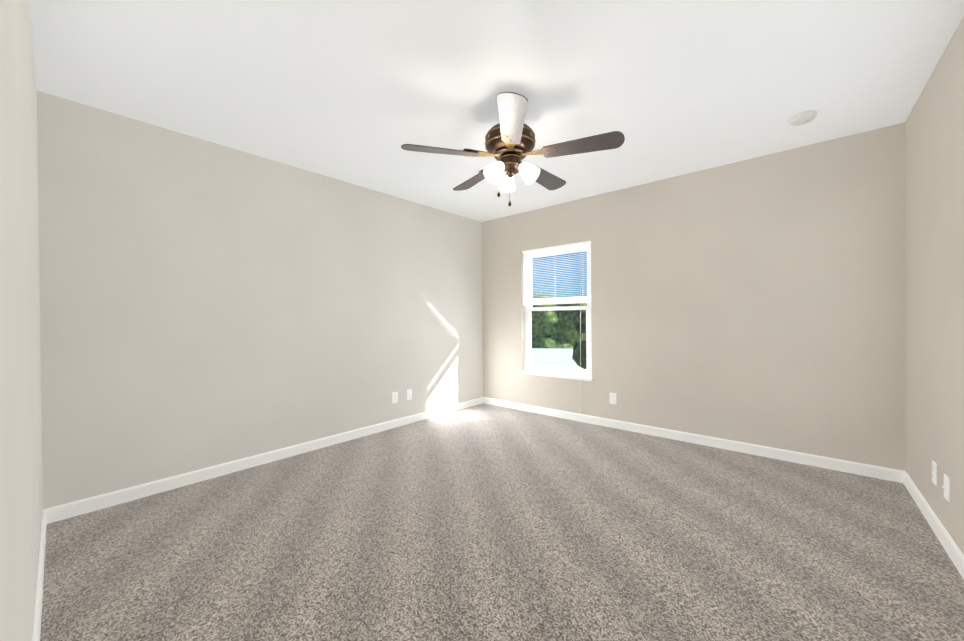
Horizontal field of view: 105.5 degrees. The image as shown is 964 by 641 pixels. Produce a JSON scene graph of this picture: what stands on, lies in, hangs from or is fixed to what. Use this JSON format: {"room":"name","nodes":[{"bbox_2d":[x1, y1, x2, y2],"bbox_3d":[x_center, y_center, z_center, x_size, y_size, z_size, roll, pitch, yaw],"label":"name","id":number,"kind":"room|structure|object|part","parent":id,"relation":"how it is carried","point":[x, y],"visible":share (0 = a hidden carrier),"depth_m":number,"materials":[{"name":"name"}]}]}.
{"room":"empty bedroom","nodes":[
{"label":"empty bedroom","id":0,"kind":"room"},
{"bbox_2d":[0,0,42,640],"bbox_3d":[-1.111,-0.075,0.766,3.772,2.440,0.160,0,0,41],"label":"wall","id":1,"kind":"structure","parent":0,"point":[21,495],"depth_m":0.95,"materials":[{"name":"beige paint"}]},
{"bbox_2d":[32,510,46,640],"bbox_3d":[-1.044,1.103,0.838,3.746,0.083,0.013,0,0,41],"label":"baseboard","id":2,"kind":"structure","parent":1,"relation":"attached to","point":[38,614],"depth_m":1.50,"materials":[{"name":"white wood"}]},
{"bbox_2d":[37,90,482,509],"bbox_3d":[-1.298,-0.088,3.554,0.160,2.440,4.133,0,0,41],"label":"wall","id":3,"kind":"structure","parent":0,"point":[204,304],"depth_m":2.69,"materials":[{"name":"beige paint"}]},
{"bbox_2d":[44,397,483,523],"bbox_3d":[-1.223,1.090,3.504,0.013,0.083,3.813,0,0,41],"label":"baseboard","id":4,"kind":"structure","parent":3,"relation":"attached to","point":[75,508],"depth_m":2.70,"materials":[{"name":"white wood"}]},
{"bbox_2d":[392,392,397,402],"bbox_3d":[-0.916,0.812,3.864,0.008,0.115,0.070,0,0,41],"label":"electrical outlet","id":5,"kind":"object","parent":3,"relation":"attached to","point":[394,397],"visible":1,"depth_m":3.86,"materials":[{"name":"white plastic"}]},
{"bbox_2d":[407,389,411,399],"bbox_3d":[-0.789,0.810,4.004,0.018,0.115,0.070,0,0,41],"label":"outlet","id":6,"kind":"object","parent":3,"relation":"attached to","point":[409,394],"visible":1,"depth_m":4.00,"materials":[{"name":"white plastic"}]},
{"bbox_2d":[29,0,963,221],"bbox_3d":[0.178,-1.374,2.262,4.092,0.120,4.133,0,0,41],"label":"ceiling","id":7,"kind":"structure","parent":0,"point":[358,92],"depth_m":1.97,"materials":[{"name":"white paint"}]},
{"bbox_2d":[401,92,624,205],"bbox_3d":[0.203,-1.005,2.305,1.265,0.618,1.220,0,0,41],"label":"ceiling fan","id":8,"kind":"object","parent":7,"relation":"hanging from","point":[510,140],"visible":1,"depth_m":2.16,"materials":[{"name":"brown metal"}]},
{"bbox_3d":[-0.244,-0.998,2.155,0.457,0.006,0.144,-1,12,-15],"label":"blade","id":9,"kind":"part","parent":8,"relation":"part of","materials":[{"name":"brown wood"}]},
{"label":"blade","id":10,"kind":"part","parent":8,"relation":"part of","materials":[{"name":"brown wood"}]},
{"bbox_3d":[0.073,-0.892,2.197,0.112,0.133,0.132,0,0,41],"label":"lamp shade","id":11,"kind":"part","parent":8,"relation":"part of","materials":[{"name":"white glass"}]},
{"bbox_3d":[0.162,-0.894,2.393,0.124,0.133,0.122,0,0,41],"label":"lamp shade","id":12,"kind":"part","parent":8,"relation":"part of","materials":[{"name":"white glass"}]},
{"bbox_3d":[0.174,-1.037,2.264,0.313,0.187,0.310,0,0,41],"label":"brass trim","id":13,"kind":"part","parent":8,"relation":"part of","materials":[{"name":"brown metal"}]},
{"label":"blade","id":14,"kind":"part","parent":8,"relation":"part of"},
{"bbox_3d":[0.290,-0.894,2.221,0.131,0.133,0.112,0,0,41],"label":"lamp shade","id":15,"kind":"part","parent":8,"relation":"part of","materials":[{"name":"white glass"}]},
{"bbox_3d":[0.448,-1.006,2.598,0.144,0.006,0.457,-16,-9,38],"label":"blade","id":16,"kind":"part","parent":8,"relation":"part of","materials":[{"name":"brown wood"}]},
{"label":"blade","id":17,"kind":"part","parent":8,"relation":"part of","materials":[{"name":"brown wood"}]},
{"bbox_2d":[789,110,816,125],"bbox_3d":[2.089,-1.310,2.386,0.136,0.040,0.136,0,0,41],"label":"smoke detector","id":18,"kind":"object","parent":7,"relation":"attached to","point":[803,118],"visible":1,"depth_m":2.36,"materials":[{"name":"white plastic"}]},
{"bbox_2d":[40,403,963,640],"bbox_3d":[0.199,1.176,2.275,4.092,0.100,4.133,0,0,41],"label":"floor","id":19,"kind":"structure","parent":0,"point":[484,522],"depth_m":1.80,"materials":[{"name":"carpet"}]},
{"bbox_2d":[482,122,905,471],"bbox_3d":[1.488,-0.112,3.771,3.772,2.440,0.160,0,0,41],"label":"wall","id":20,"kind":"structure","parent":0,"point":[760,300],"depth_m":3.06,"materials":[{"name":"beige paint"}]},
{"bbox_2d":[520,241,592,412],"bbox_3d":[0.863,0.075,4.269,0.936,1.870,0.148,0,0,41],"label":"window","id":21,"kind":"structure","parent":20,"relation":"in","point":[530,368],"depth_m":4.25,"materials":[{"name":"white plastic"}]},
{"bbox_3d":[0.895,-0.468,4.308,0.816,0.695,0.028,0,0,41],"label":"sash","id":22,"kind":"part","parent":21,"relation":"part of","materials":[{"name":"white plastic"}]},
{"bbox_3d":[0.877,0.216,4.285,0.816,0.759,0.040,0,0,41],"label":"sash","id":23,"kind":"part","parent":21,"relation":"part of","materials":[{"name":"white plastic"}]},
{"bbox_3d":[1.079,0.090,4.016,0.017,1.840,0.029,0,0,41],"label":"blind cord","id":24,"kind":"part","parent":21,"relation":"part of","materials":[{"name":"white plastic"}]},
{"bbox_2d":[610,393,615,403],"bbox_3d":[1.353,0.806,3.788,0.070,0.115,0.008,0,0,41],"label":"electrical outlet","id":25,"kind":"object","parent":20,"relation":"attached to","point":[612,398],"visible":1,"depth_m":3.79,"materials":[{"name":"white plastic"}]},
{"bbox_2d":[484,397,902,482],"bbox_3d":[1.441,1.067,3.712,3.746,0.083,0.013,0,0,41],"label":"baseboard","id":26,"kind":"structure","parent":20,"relation":"attached to","point":[883,473],"depth_m":3.13,"materials":[{"name":"white wood"}]},
{"bbox_2d":[905,16,963,554],"bbox_3d":[1.676,-0.099,0.983,0.160,2.440,4.133,0,0,41],"label":"wall","id":27,"kind":"structure","parent":0,"point":[934,211],"depth_m":1.90,"materials":[{"name":"beige paint"}]},
{"bbox_2d":[903,471,963,579],"bbox_3d":[1.620,1.079,1.045,0.013,0.083,3.813,0,0,41],"label":"baseboard","id":28,"kind":"structure","parent":27,"relation":"attached to","point":[950,547],"depth_m":1.89,"materials":[{"name":"white wood"}]},
{"bbox_2d":[932,461,936,485],"bbox_3d":[2.401,0.810,1.946,0.008,0.115,0.070,0,0,41],"label":"electrical outlet","id":29,"kind":"object","parent":27,"relation":"attached to","point":[934,472],"visible":0.98,"depth_m":1.93,"materials":[{"name":"white plastic"}]},
{"bbox_2d":[942,474,949,501],"bbox_3d":[2.260,0.815,1.789,0.018,0.115,0.070,0,0,41],"label":"outlet","id":30,"kind":"object","parent":27,"relation":"attached to","point":[946,486],"visible":1,"depth_m":1.78,"materials":[{"name":"white plastic"}]},
{"label":"outside","id":31,"kind":"structure","parent":0,"visible":0},
{"bbox_3d":[14.292,4.079,36.729,100.000,0.100,65.687,0,0,41],"label":"ground","id":32,"kind":"structure","parent":31,"visible":0},
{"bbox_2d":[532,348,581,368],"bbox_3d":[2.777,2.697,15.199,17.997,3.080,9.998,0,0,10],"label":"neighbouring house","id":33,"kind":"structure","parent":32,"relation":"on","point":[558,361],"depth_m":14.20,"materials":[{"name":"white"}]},
{"bbox_2d":[531,294,586,348],"bbox_3d":[4.405,1.280,24.082,6.840,6.072,5.924,0,0,41],"label":"tree","id":34,"kind":"object","parent":32,"relation":"on","point":[549,339],"depth_m":21.91,"materials":[{"name":"green plant"}]},
{"bbox_2d":[571,310,585,368],"bbox_3d":[2.821,1.970,9.023,1.389,4.598,1.249,0,0,41],"label":"tree","id":35,"kind":"object","parent":32,"relation":"on","point":[576,347],"depth_m":8.90,"materials":[{"name":"green plant"}]}
]}

